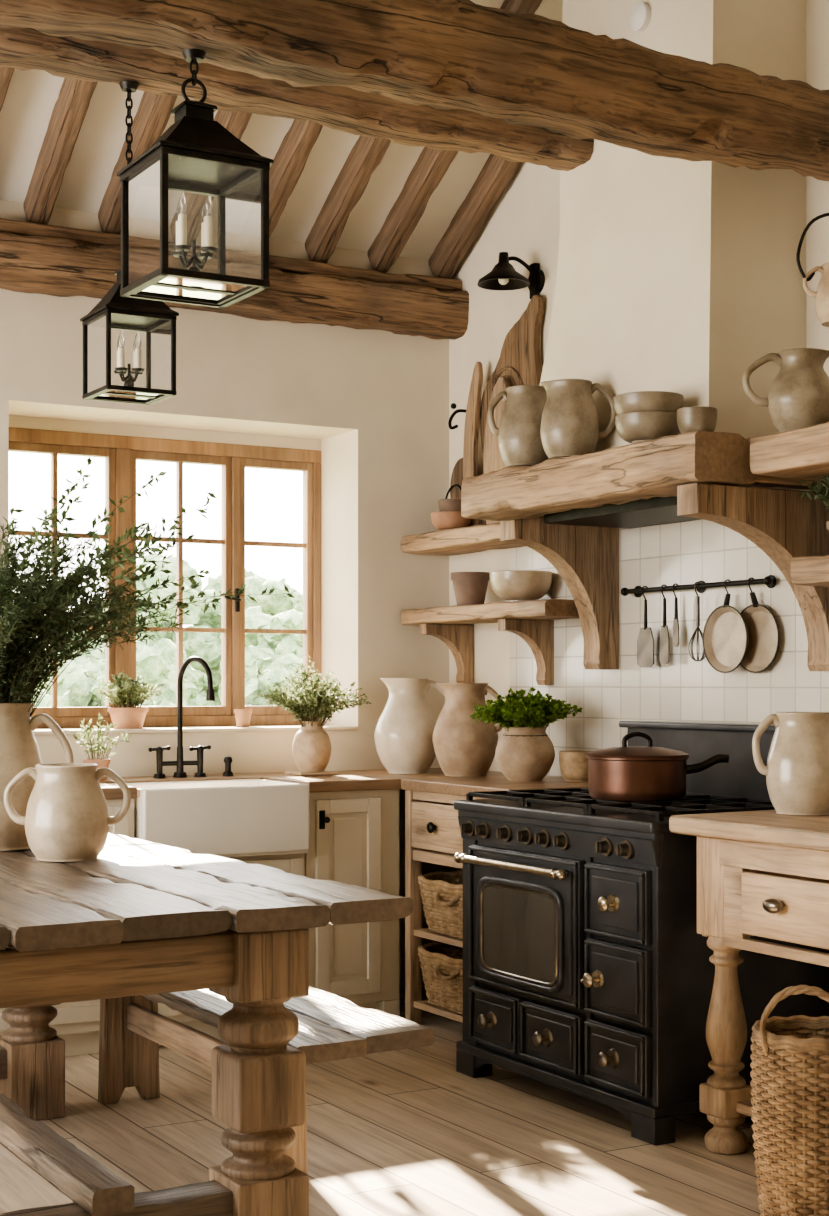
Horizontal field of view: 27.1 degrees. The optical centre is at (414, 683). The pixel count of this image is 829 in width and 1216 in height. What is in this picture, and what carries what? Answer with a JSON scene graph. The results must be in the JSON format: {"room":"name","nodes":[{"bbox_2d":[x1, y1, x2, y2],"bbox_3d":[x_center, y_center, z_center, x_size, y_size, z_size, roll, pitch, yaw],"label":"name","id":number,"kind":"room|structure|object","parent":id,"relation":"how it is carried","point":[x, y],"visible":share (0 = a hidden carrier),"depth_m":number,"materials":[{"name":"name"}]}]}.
{"room":"farmhouse kitchen","nodes":[
{"label":"farmhouse kitchen","id":0,"kind":"room"},
{"bbox_2d":[0,199,448,988],"bbox_3d":[-2.363,-0.315,6.343,6.050,3.250,0.450,0,0,-30],"label":"wall","id":1,"kind":"structure","parent":0,"point":[374,404],"depth_m":7.28,"materials":[{"name":"beige paint"}]},
{"bbox_2d":[9,427,320,728],"bbox_3d":[-1.063,-0.425,7.238,1.497,1.210,0.131,0,0,-30],"label":"window","id":2,"kind":"structure","parent":1,"relation":"in","point":[120,453],"depth_m":7.33,"materials":[{"name":"brown wood"}]},
{"bbox_2d":[34,725,357,734],"bbox_3d":[-0.974,0.188,7.076,1.490,0.015,0.370,0,0,-30],"label":"windowsill","id":3,"kind":"structure","parent":1,"relation":"attached to","point":[192,729],"depth_m":6.97,"materials":[{"name":"beige paint"}]},
{"bbox_2d":[96,671,163,728],"bbox_3d":[-1.150,0.063,6.981,0.279,0.235,0.280,0,0,-9],"label":"flower pot","id":4,"kind":"object","parent":3,"relation":"on","point":[122,693],"visible":1,"depth_m":6.93,"materials":[{"name":"ceramic"}]},
{"bbox_2d":[234,709,251,726],"bbox_3d":[-0.717,0.142,7.207,0.076,0.075,0.076,0,0,-30],"label":"terracotta pot","id":5,"kind":"object","parent":3,"relation":"on","point":[243,716],"visible":0.91,"depth_m":7.18,"materials":[{"name":"ceramic"}]},
{"bbox_2d":[0,228,467,340],"bbox_3d":[-1.401,-1.592,6.547,3.720,0.215,0.181,0,0,-30],"label":"beam","id":6,"kind":"structure","parent":1,"relation":"attached to","point":[35,261],"depth_m":6.98,"materials":[{"name":"brown wood"}]},
{"bbox_2d":[0,218,462,291],"bbox_3d":[-1.416,-1.716,6.572,3.720,0.062,0.128,0,0,-30],"label":"board","id":7,"kind":"object","parent":6,"relation":"on","point":[89,236],"visible":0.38,"depth_m":7.02,"materials":[{"name":"brown wood"}]},
{"bbox_2d":[0,0,562,259],"bbox_3d":[-0.438,-2.987,3.009,6.050,2.955,8.250,0,0,-30],"label":"ceiling","id":8,"kind":"structure","parent":0,"point":[30,100],"depth_m":6.67,"materials":[{"name":"paint"}]},
{"bbox_2d":[0,69,11,108],"bbox_3d":[-0.792,-3.008,4.843,0.089,2.524,3.746,0,0,-30],"label":"rafter","id":9,"kind":"object","parent":8,"relation":"attached to","point":[5,74],"visible":0.15,"depth_m":5.97,"materials":[{"name":"brown wood"}]},
{"bbox_2d":[22,82,97,222],"bbox_3d":[-0.533,-3.007,4.993,0.088,2.524,3.743,0,0,-30],"label":"rafter","id":10,"kind":"object","parent":8,"relation":"attached to","point":[71,110],"visible":0.66,"depth_m":6.30,"materials":[{"name":"brown wood"}]},
{"bbox_2d":[98,92,176,233],"bbox_3d":[-0.272,-3.007,5.143,0.088,2.521,3.746,0,0,-30],"label":"rafter","id":11,"kind":"object","parent":8,"relation":"attached to","point":[153,112],"visible":0.4,"depth_m":6.38,"materials":[{"name":"brown wood"}]},
{"bbox_2d":[170,106,251,244],"bbox_3d":[-0.013,-3.008,5.293,0.088,2.524,3.745,0,0,-30],"label":"rafter","id":12,"kind":"object","parent":8,"relation":"attached to","point":[235,120],"visible":0.25,"depth_m":6.69,"materials":[{"name":"brown wood"}]},
{"bbox_2d":[269,118,322,235],"bbox_3d":[0.246,-3.007,5.442,0.089,2.523,3.744,0,0,-30],"label":"rafter","id":13,"kind":"object","parent":8,"relation":"attached to","point":[299,140],"visible":0.33,"depth_m":6.67,"materials":[{"name":"brown wood"}]},
{"bbox_2d":[305,0,465,261],"bbox_3d":[0.507,-3.007,5.593,0.088,2.525,3.741,0,0,-30],"label":"rafter","id":14,"kind":"object","parent":8,"relation":"attached to","point":[368,150],"visible":0.56,"depth_m":6.90,"materials":[{"name":"brown wood"}]},
{"bbox_2d":[368,0,542,272],"bbox_3d":[0.768,-3.004,5.742,0.090,2.526,3.743,0,0,-30],"label":"rafter","id":15,"kind":"object","parent":8,"relation":"attached to","point":[435,160],"visible":0.53,"depth_m":7.03,"materials":[{"name":"brown wood"}]},
{"bbox_2d":[429,153,521,279],"bbox_3d":[1.027,-3.008,5.893,0.090,2.526,3.743,0,0,-30],"label":"rafter","id":16,"kind":"object","parent":8,"relation":"attached to","point":[498,171],"visible":0.46,"depth_m":7.22,"materials":[{"name":"brown wood"}]},
{"bbox_2d":[0,986,760,1215],"bbox_3d":[-0.442,1.370,3.065,6.100,0.120,8.150,0,0,-30],"label":"floor","id":17,"kind":"structure","parent":0,"point":[401,1132],"depth_m":4.88,"materials":[{"name":"brown wood"}]},
{"bbox_2d":[0,799,133,1056],"bbox_3d":[-1.496,0.858,6.191,0.800,0.904,0.660,0,0,-30],"label":"base cabinet","id":18,"kind":"object","parent":17,"relation":"on","point":[77,1023],"visible":0.09,"depth_m":6.05,"materials":[{"name":"beige paint"}]},
{"bbox_2d":[0,833,413,1215],"bbox_3d":[-1.121,0.894,4.416,1.413,0.832,2.070,0,0,-30],"label":"dining table","id":19,"kind":"object","parent":17,"relation":"on","point":[141,917],"visible":0.98,"depth_m":3.74,"materials":[{"name":"brown wood"}]},
{"bbox_2d":[4,763,130,861],"bbox_3d":[-0.951,0.349,4.717,0.280,0.258,0.223,0,0,-38],"label":"jug","id":20,"kind":"object","parent":19,"relation":"on","point":[67,818],"visible":1,"depth_m":4.64,"materials":[{"name":"beige ceramic"}]},
{"bbox_2d":[0,457,298,850],"bbox_3d":[-1.026,-0.088,5.091,1.079,1.133,0.969,0,0,-30],"label":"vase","id":21,"kind":"object","parent":19,"relation":"on","point":[36,616],"visible":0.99,"depth_m":4.95,"materials":[{"name":"green plant"}]},
{"bbox_2d":[158,853,304,1045],"bbox_3d":[-0.855,0.973,6.561,0.670,0.675,0.660,0,0,-30],"label":"base cabinet","id":22,"kind":"object","parent":17,"relation":"on","point":[291,863],"visible":0.07,"depth_m":6.35,"materials":[{"name":"beige paint"}]},
{"bbox_2d":[98,986,433,1173],"bbox_3d":[-0.578,1.070,4.868,0.388,0.480,1.890,0,0,-30],"label":"bench","id":23,"kind":"object","parent":17,"relation":"on","point":[332,1027],"visible":0.38,"depth_m":4.59,"materials":[{"name":"brown wood"}]},
{"bbox_2d":[305,789,399,1016],"bbox_3d":[-0.378,0.858,6.818,0.403,0.904,0.692,0,0,-30],"label":"base cabinet","id":24,"kind":"object","parent":17,"relation":"on","point":[354,835],"visible":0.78,"depth_m":6.56,"materials":[{"name":"beige paint"}]},
{"bbox_2d":[405,790,486,1024],"bbox_3d":[0.390,0.858,6.444,0.620,0.904,0.760,0,0,-30],"label":"base cabinet","id":25,"kind":"object","parent":17,"relation":"on","point":[432,830],"visible":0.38,"depth_m":6.55,"materials":[{"name":"brown wood"}]},
{"bbox_2d":[417,870,462,939],"bbox_3d":[0.345,0.830,6.417,0.558,0.215,0.686,0,0,-30],"label":"wicker basket","id":26,"kind":"object","parent":25,"relation":"on","point":[442,898],"visible":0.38,"depth_m":6.36,"materials":[{"name":"brown wicker"}]},
{"bbox_2d":[418,942,462,1014],"bbox_3d":[0.345,1.102,6.417,0.558,0.220,0.686,0,0,-30],"label":"wicker basket","id":27,"kind":"object","parent":25,"relation":"on","point":[443,974],"visible":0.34,"depth_m":6.36,"materials":[{"name":"brown wicker"}]},
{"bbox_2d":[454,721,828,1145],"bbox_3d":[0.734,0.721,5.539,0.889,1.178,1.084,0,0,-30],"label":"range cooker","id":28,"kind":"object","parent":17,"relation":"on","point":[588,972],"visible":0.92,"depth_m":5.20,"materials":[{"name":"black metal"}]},
{"bbox_2d":[454,799,702,840],"bbox_3d":[0.738,0.418,5.542,0.780,0.053,1.084,0,0,-30],"label":"cooktop","id":29,"kind":"object","parent":28,"relation":"in","point":[559,820],"depth_m":5.27,"materials":[{"name":"grey metal"}]},
{"bbox_2d":[585,731,728,800],"bbox_3d":[0.750,0.258,5.514,0.423,0.213,0.330,0,0,-30],"label":"cooking pot","id":30,"kind":"object","parent":28,"relation":"on","point":[624,773],"visible":1,"depth_m":5.37,"materials":[{"name":"orange metal"}]},
{"bbox_2d":[669,810,828,1154],"bbox_3d":[1.447,0.840,4.453,0.833,0.941,1.465,0,0,-30],"label":"console table","id":31,"kind":"object","parent":17,"relation":"on","point":[765,874],"depth_m":4.72,"materials":[{"name":"brown wood"}]},
{"bbox_2d":[737,1099,752,1115],"bbox_3d":[1.471,1.175,4.452,0.662,0.034,1.240,0,0,-30],"label":"stretcher","id":32,"kind":"object","parent":31,"relation":"attached to","point":[744,1106],"depth_m":4.77,"materials":[{"name":"brown wood"}]},
{"bbox_2d":[669,810,828,851],"bbox_3d":[1.447,0.398,4.453,0.833,0.057,1.465,0,0,-30],"label":"countertop","id":33,"kind":"structure","parent":31,"relation":"on","point":[811,832],"depth_m":4.64,"materials":[{"name":"brown wood"}]},
{"bbox_2d":[752,712,828,814],"bbox_3d":[1.106,0.224,4.899,0.218,0.288,0.210,0,0,-43],"label":"pitcher","id":34,"kind":"object","parent":31,"relation":"on","point":[796,771],"visible":1,"depth_m":4.83,"materials":[{"name":"beige ceramic"}]},
{"bbox_2d":[750,985,828,1215],"bbox_3d":[0.962,1.005,4.135,0.306,0.602,0.308,0,0,44],"label":"wicker basket","id":35,"kind":"object","parent":17,"relation":"on","point":[789,1075],"visible":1,"depth_m":4.03,"materials":[{"name":"brown wicker"}]},
{"bbox_3d":[-2.053,0.858,5.870,0.475,0.904,0.660,0,0,-30],"label":"base cabinet","id":36,"kind":"object","parent":17,"relation":"on","visible":0},
{"bbox_2d":[99,768,587,799],"bbox_3d":[-0.784,0.385,6.158,3.000,0.040,1.450,0,0,-30],"label":"countertop","id":37,"kind":"structure","parent":36,"relation":"on","point":[434,780],"depth_m":6.53,"materials":[{"name":"brown wood"}]},
{"bbox_2d":[73,714,132,780],"bbox_3d":[-1.186,0.235,6.506,0.223,0.258,0.237,0,0,6],"label":"flower pot","id":38,"kind":"object","parent":37,"relation":"on","point":[101,762],"visible":0.88,"depth_m":6.51,"materials":[{"name":"ceramic"}]},
{"bbox_2d":[148,656,214,777],"bbox_3d":[-0.874,0.128,6.652,0.261,0.471,0.221,0,0,-30],"label":"faucet","id":39,"kind":"object","parent":37,"relation":"on","point":[210,696],"visible":1,"depth_m":6.71,"materials":[{"name":"metal"}]},
{"bbox_2d":[111,779,308,857],"bbox_3d":[-0.777,0.501,6.422,0.655,0.258,0.430,0,0,-30],"label":"farmhouse sink","id":40,"kind":"object","parent":37,"relation":"in","point":[239,817],"visible":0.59,"depth_m":6.25,"materials":[{"name":"white ceramic"}]},
{"bbox_2d":[223,756,233,775],"bbox_3d":[-0.738,0.324,6.814,0.044,0.080,0.044,0,0,-30],"label":"soap dispenser","id":41,"kind":"object","parent":37,"relation":"on","point":[228,760],"visible":1,"depth_m":6.80,"materials":[{"name":"metal"}]},
{"bbox_2d":[285,771,338,775],"bbox_3d":[-0.413,0.358,6.926,0.170,0.012,0.150,0,0,-30],"label":"wooden trivet","id":42,"kind":"object","parent":37,"relation":"on","point":[297,773],"visible":0.87,"depth_m":6.87,"materials":[{"name":"brown wood"}]},
{"bbox_2d":[256,655,371,771],"bbox_3d":[-0.400,0.116,6.923,0.451,0.471,0.462,0,0,16],"label":"vase","id":43,"kind":"object","parent":42,"relation":"on","point":[311,746],"visible":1,"depth_m":6.87,"materials":[{"name":"beige ceramic"}]},
{"bbox_2d":[374,678,444,773],"bbox_3d":[-0.014,0.170,7.058,0.303,0.388,0.264,0,0,-30],"label":"pitcher","id":44,"kind":"object","parent":37,"relation":"on","point":[403,735],"visible":0.91,"depth_m":6.96,"materials":[{"name":"beige ceramic"}]},
{"bbox_2d":[433,683,502,776],"bbox_3d":[0.203,0.180,6.849,0.262,0.368,0.256,0,0,-30],"label":"pitcher","id":45,"kind":"object","parent":37,"relation":"on","point":[464,746],"visible":0.91,"depth_m":6.76,"materials":[{"name":"beige ceramic"}]},
{"bbox_2d":[470,687,582,780],"bbox_3d":[0.419,0.187,6.515,0.406,0.356,0.405,0,0,-35],"label":"planter","id":46,"kind":"object","parent":37,"relation":"on","point":[524,752],"visible":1,"depth_m":6.44,"materials":[{"name":"ceramic"}]},
{"bbox_2d":[559,751,590,781],"bbox_3d":[0.616,0.308,6.453,0.150,0.112,0.150,0,0,-30],"label":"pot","id":47,"kind":"object","parent":37,"relation":"on","point":[573,764],"visible":0.75,"depth_m":6.39,"materials":[{"name":"ceramic"}]},
{"bbox_2d":[449,0,828,956],"bbox_3d":[2.173,-1.502,4.286,0.250,5.625,7.650,0,0,-30],"label":"wall","id":48,"kind":"structure","parent":0,"point":[524,223],"depth_m":7.14,"materials":[{"name":"beige paint"}]},
{"bbox_2d":[448,403,465,429],"bbox_3d":[0.203,-1.138,7.334,0.123,0.110,0.051,0,0,-24],"label":"coat hook","id":49,"kind":"object","parent":48,"relation":"attached to","point":[453,405],"visible":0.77,"depth_m":7.32,"materials":[{"name":"metal"}]},
{"bbox_2d":[401,522,524,554],"bbox_3d":[0.305,-0.597,7.012,0.264,0.080,1.000,0,0,-30],"label":"wall shelf","id":50,"kind":"object","parent":48,"relation":"attached to","point":[478,537],"visible":0.63,"depth_m":7.05,"materials":[{"name":"brown wood"}]},
{"bbox_2d":[431,511,470,529],"bbox_3d":[0.154,-0.677,7.213,0.170,0.077,0.170,0,0,-30],"label":"terracotta bowl","id":51,"kind":"object","parent":50,"relation":"on","point":[441,520],"visible":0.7,"depth_m":7.15,"materials":[{"name":"orange ceramic"}]},
{"bbox_2d":[438,499,461,510],"bbox_3d":[0.159,-0.733,7.205,0.120,0.072,0.120,0,0,-30],"label":"terracotta bowl","id":52,"kind":"object","parent":51,"relation":"in","point":[443,504],"visible":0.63,"depth_m":7.15,"materials":[{"name":"ceramic"}]},
{"bbox_2d":[445,458,462,498],"bbox_3d":[0.198,-0.805,7.394,0.034,0.329,0.229,0,0,-30],"label":"board","id":53,"kind":"object","parent":50,"relation":"on","point":[455,489],"visible":0.25,"depth_m":7.41,"materials":[{"name":"brown wood"}]},
{"bbox_2d":[463,361,482,525],"bbox_3d":[0.247,-0.994,7.247,0.022,0.712,0.125,0,0,-30],"label":"board","id":54,"kind":"object","parent":50,"relation":"on","point":[471,430],"visible":0.73,"depth_m":7.23,"materials":[{"name":"brown wood"}]},
{"bbox_2d":[484,376,509,522],"bbox_3d":[0.347,-0.945,7.024,0.025,0.610,0.202,0,0,-30],"label":"cutting board","id":55,"kind":"object","parent":50,"relation":"on","point":[493,461],"visible":0.41,"depth_m":7.04,"materials":[{"name":"brown wood"}]},
{"bbox_2d":[480,295,543,523],"bbox_3d":[0.398,-1.097,7.042,0.039,0.918,0.460,0,0,-30],"label":"board","id":56,"kind":"object","parent":50,"relation":"on","point":[519,361],"visible":0.43,"depth_m":6.96,"materials":[{"name":"brown wood"}]},
{"bbox_2d":[401,599,578,684],"bbox_3d":[0.327,-0.159,6.973,0.266,0.327,1.090,0,0,-30],"label":"wall shelf","id":57,"kind":"object","parent":48,"relation":"attached to","point":[531,620],"visible":0.91,"depth_m":6.82,"materials":[{"name":"brown wood"}]},
{"bbox_2d":[451,572,489,604],"bbox_3d":[0.231,-0.392,7.120,0.164,0.135,0.164,0,0,-30],"label":"clay pot","id":58,"kind":"object","parent":57,"relation":"on","point":[469,587],"visible":0.84,"depth_m":7.06,"materials":[{"name":"brown ceramic"}]},
{"bbox_2d":[489,570,552,600],"bbox_3d":[0.421,-0.383,6.801,0.250,0.117,0.250,0,0,-30],"label":"serving bowl","id":59,"kind":"object","parent":57,"relation":"on","point":[511,585],"visible":0.93,"depth_m":6.71,"materials":[{"name":"beige ceramic"}]},
{"bbox_2d":[477,252,544,298],"bbox_3d":[0.381,-1.633,6.871,0.270,0.165,0.210,0,0,-30],"label":"wall sconce","id":60,"kind":"object","parent":48,"relation":"attached to","point":[503,276],"visible":1,"depth_m":6.89,"materials":[{"name":"metal"}]},
{"bbox_2d":[462,429,828,670],"bbox_3d":[0.775,-0.399,5.799,0.657,0.718,1.330,0,0,-30],"label":"mantel shelf","id":61,"kind":"object","parent":48,"relation":"attached to","point":[710,476],"visible":0.94,"depth_m":5.41,"materials":[{"name":"brown wood"}]},
{"bbox_2d":[488,385,548,467],"bbox_3d":[0.394,-0.899,6.046,0.206,0.278,0.198,0,0,-43],"label":"pitcher","id":62,"kind":"object","parent":61,"relation":"on","point":[518,432],"visible":0.77,"depth_m":5.97,"materials":[{"name":"beige ceramic"}]},
{"bbox_2d":[540,379,615,459],"bbox_3d":[0.537,-0.889,5.823,0.230,0.258,0.196,0,0,-30],"label":"pitcher","id":63,"kind":"object","parent":61,"relation":"on","point":[569,420],"visible":0.93,"depth_m":5.75,"materials":[{"name":"beige ceramic"}]},
{"bbox_2d":[615,411,678,443],"bbox_3d":[0.740,-0.803,5.450,0.210,0.087,0.210,0,0,-30],"label":"mixing bowl","id":64,"kind":"object","parent":61,"relation":"on","point":[632,427],"visible":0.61,"depth_m":5.37,"materials":[{"name":"beige ceramic"}]},
{"bbox_2d":[613,391,683,414],"bbox_3d":[0.740,-0.866,5.450,0.220,0.087,0.220,0,0,-30],"label":"mixing bowl","id":65,"kind":"object","parent":64,"relation":"in","point":[640,401],"visible":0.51,"depth_m":5.36,"materials":[{"name":"beige ceramic"}]},
{"bbox_2d":[677,406,716,432],"bbox_3d":[0.871,-0.803,5.312,0.124,0.087,0.124,0,0,-30],"label":"bowl","id":66,"kind":"object","parent":61,"relation":"on","point":[695,417],"visible":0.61,"depth_m":5.26,"materials":[{"name":"beige ceramic"}]},
{"bbox_2d":[510,519,828,776],"bbox_3d":[1.135,-0.138,5.822,0.012,1.005,2.950,0,0,-30],"label":"backsplash","id":67,"kind":"structure","parent":48,"relation":"attached to","point":[684,689],"depth_m":6.18,"materials":[{"name":"beige tile"}]},
{"bbox_2d":[540,0,805,453],"bbox_3d":[0.822,-2.271,5.974,0.413,3.038,1.105,0,0,-30],"label":"hood","id":68,"kind":"object","parent":48,"relation":"attached to","point":[677,276],"visible":0.5,"depth_m":5.56,"materials":[{"name":"beige paint"}]},
{"bbox_2d":[544,498,699,527],"bbox_3d":[0.866,-0.661,5.870,0.390,0.173,0.940,0,0,-30],"label":"vent","id":69,"kind":"object","parent":68,"relation":"attached to","point":[660,512],"visible":0.24,"depth_m":5.99,"materials":[{"name":"metal"}]},
{"bbox_2d":[630,2,650,31],"bbox_3d":[0.744,-2.210,5.706,0.030,0.090,0.090,0,0,-30],"label":"smoke detector","id":70,"kind":"object","parent":68,"relation":"attached to","point":[640,15],"visible":1,"depth_m":5.69,"materials":[{"name":"white plastic"}]},
{"bbox_2d":[621,575,776,597],"bbox_3d":[0.983,-0.340,6.018,0.060,0.043,0.812,0,0,-30],"label":"utensil rail","id":71,"kind":"object","parent":48,"relation":"attached to","point":[770,581],"visible":1,"depth_m":5.97,"materials":[{"name":"metal"}]},
{"bbox_2d":[637,586,653,666],"bbox_3d":[0.837,-0.208,6.239,0.030,0.295,0.095,0,0,-30],"label":"spatula","id":72,"kind":"object","parent":71,"relation":"hanging from","point":[645,641],"visible":1,"depth_m":6.24,"materials":[{"name":"metal"}]},
{"bbox_2d":[660,584,669,663],"bbox_3d":[0.892,-0.213,6.144,0.047,0.285,0.028,0,0,33],"label":"spatula","id":73,"kind":"object","parent":71,"relation":"hanging from","point":[664,634],"visible":1,"depth_m":6.14,"materials":[{"name":"metal"}]},
{"bbox_2d":[672,583,678,646],"bbox_3d":[0.924,-0.243,6.088,0.024,0.224,0.026,0,0,13],"label":"spatula","id":74,"kind":"object","parent":71,"relation":"hanging from","point":[676,621],"visible":1,"depth_m":6.08,"materials":[{"name":"metal"}]},
{"bbox_2d":[688,582,704,660],"bbox_3d":[0.985,-0.217,5.984,0.062,0.277,0.062,0,0,-8],"label":"whisk","id":75,"kind":"object","parent":71,"relation":"hanging from","point":[697,630],"visible":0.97,"depth_m":5.98,"materials":[{"name":"metal"}]},
{"bbox_2d":[703,579,748,672],"bbox_3d":[1.063,-0.196,5.845,0.033,0.319,0.232,0,0,-30],"label":"frying pan","id":76,"kind":"object","parent":71,"relation":"hanging from","point":[725,632],"visible":1,"depth_m":5.86,"materials":[{"name":"metal"}]},
{"bbox_2d":[740,577,779,672],"bbox_3d":[1.135,-0.196,5.747,0.055,0.319,0.232,0,0,-30],"label":"frying pan","id":77,"kind":"object","parent":71,"relation":"hanging from","point":[763,628],"visible":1,"depth_m":5.75,"materials":[{"name":"metal"}]},
{"bbox_2d":[750,423,828,480],"bbox_3d":[1.462,-0.677,4.787,0.485,0.120,1.030,0,0,-30],"label":"wall shelf","id":78,"kind":"object","parent":48,"relation":"attached to","point":[802,452],"visible":1,"depth_m":4.98,"materials":[{"name":"brown wood"}]},
{"bbox_2d":[742,348,828,431],"bbox_3d":[1.123,-0.861,5.076,0.256,0.238,0.200,0,0,-30],"label":"pitcher","id":79,"kind":"object","parent":78,"relation":"on","point":[798,396],"visible":0.85,"depth_m":5.03,"materials":[{"name":"beige ceramic"}]},
{"bbox_2d":[792,555,828,587],"bbox_3d":[1.532,-0.189,4.828,0.324,0.387,1.030,0,0,-30],"label":"wall shelf","id":80,"kind":"object","parent":48,"relation":"attached to","point":[813,571],"visible":1,"depth_m":5.13,"materials":[{"name":"brown wood"}]},
{"bbox_2d":[798,474,828,530],"bbox_3d":[1.304,-0.530,5.123,0.310,0.292,0.236,0,0,25],"label":"potted plant","id":81,"kind":"object","parent":80,"relation":"on","point":[823,495],"visible":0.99,"depth_m":5.13,"materials":[{"name":"green plant"}]},
{"bbox_2d":[796,213,828,280],"bbox_3d":[1.316,-1.307,5.122,0.408,0.247,0.052,0,0,-24],"label":"wall hook","id":82,"kind":"object","parent":48,"relation":"attached to","point":[813,220],"visible":1,"depth_m":5.05,"materials":[{"name":"metal"}]},
{"bbox_2d":[802,262,828,326],"bbox_3d":[1.245,-1.146,5.060,0.176,0.173,0.149,0,0,-30],"label":"jug","id":83,"kind":"object","parent":82,"relation":"hanging from","point":[821,295],"visible":1,"depth_m":5.04,"materials":[{"name":"beige ceramic"}]},
{"label":"outside","id":84,"kind":"structure","parent":0,"visible":0},
{"bbox_3d":[-11.310,1.660,49.589,90.000,0.100,82.800,0,0,-30],"label":"ground","id":85,"kind":"structure","parent":84,"visible":0},
{"bbox_2d":[33,661,171,706],"bbox_3d":[-3.977,0.661,21.942,2.151,1.897,2.191,0,0,-23],"label":"tree","id":86,"kind":"object","parent":85,"relation":"on","point":[78,686],"visible":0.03,"depth_m":21.66,"materials":[{"name":"green plant"}]},
{"bbox_2d":[46,617,206,705],"bbox_3d":[-5.176,0.234,28.341,3.495,2.752,3.468,0,0,-30],"label":"tree","id":87,"kind":"object","parent":85,"relation":"on","point":[156,660],"visible":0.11,"depth_m":27.42,"materials":[{"name":"green plant"}]},
{"bbox_2d":[103,556,302,705],"bbox_3d":[-4.339,-0.573,36.731,4.771,4.366,5.062,0,0,-30],"label":"tree","id":88,"kind":"object","parent":85,"relation":"on","point":[205,645],"visible":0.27,"depth_m":35.43,"materials":[{"name":"green plant"}]},
{"bbox_2d":[217,647,302,705],"bbox_3d":[-1.338,0.536,23.501,2.676,2.148,2.267,0,0,2],"label":"tree","id":89,"kind":"object","parent":85,"relation":"on","point":[269,669],"visible":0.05,"depth_m":22.99,"materials":[{"name":"green plant"}]},
{"bbox_2d":[245,606,302,677],"bbox_3d":[-1.479,-0.044,30.865,3.924,3.308,3.737,0,0,-30],"label":"tree","id":90,"kind":"object","parent":85,"relation":"on","point":[259,645],"visible":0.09,"depth_m":29.83,"materials":[{"name":"green plant"}]},
{"bbox_3d":[-2.871,-1.590,1.373,0.200,5.800,7.650,0,0,-30],"label":"wall","id":91,"kind":"structure","parent":0,"visible":0},
{"bbox_2d":[0,22,595,166],"bbox_3d":[-1.670,-1.917,4.727,5.236,0.228,0.224,0,0,-30],"label":"tie beam","id":92,"kind":"structure","parent":91,"relation":"attached to","point":[24,48],"depth_m":5.43,"materials":[{"name":"brown wood"}]},
{"bbox_2d":[80,81,178,404],"bbox_3d":[-0.864,-1.349,5.217,0.230,0.961,0.230,0,0,-30],"label":"lantern","id":93,"kind":"object","parent":92,"relation":"hanging from","point":[114,311],"visible":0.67,"depth_m":5.20,"materials":[{"name":"metal"}]},
{"bbox_2d":[114,348,143,394],"bbox_3d":[-0.864,-0.943,5.217,0.101,0.135,0.101,0,0,-30],"label":"candle","id":94,"kind":"object","parent":93,"relation":"on","point":[120,370],"depth_m":5.19,"materials":[{"name":"wax"}]},
{"bbox_2d":[0,0,828,183],"bbox_3d":[-1.013,-1.670,3.975,5.620,0.263,0.250,0,0,-30],"label":"tie beam","id":95,"kind":"structure","parent":91,"relation":"attached to","point":[532,72],"depth_m":4.55,"materials":[{"name":"brown wood"}]},
{"bbox_2d":[117,50,273,308],"bbox_3d":[-0.543,-1.267,4.247,0.293,0.600,0.293,0,0,-30],"label":"lantern","id":96,"kind":"object","parent":95,"relation":"hanging from","point":[196,154],"visible":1,"depth_m":4.22,"materials":[{"name":"metal"}]},
{"bbox_2d":[172,214,215,290],"bbox_3d":[-0.543,-1.060,4.247,0.118,0.171,0.118,0,0,-30],"label":"candle","id":97,"kind":"object","parent":96,"relation":"on","point":[181,246],"depth_m":4.22,"materials":[{"name":"wax"}]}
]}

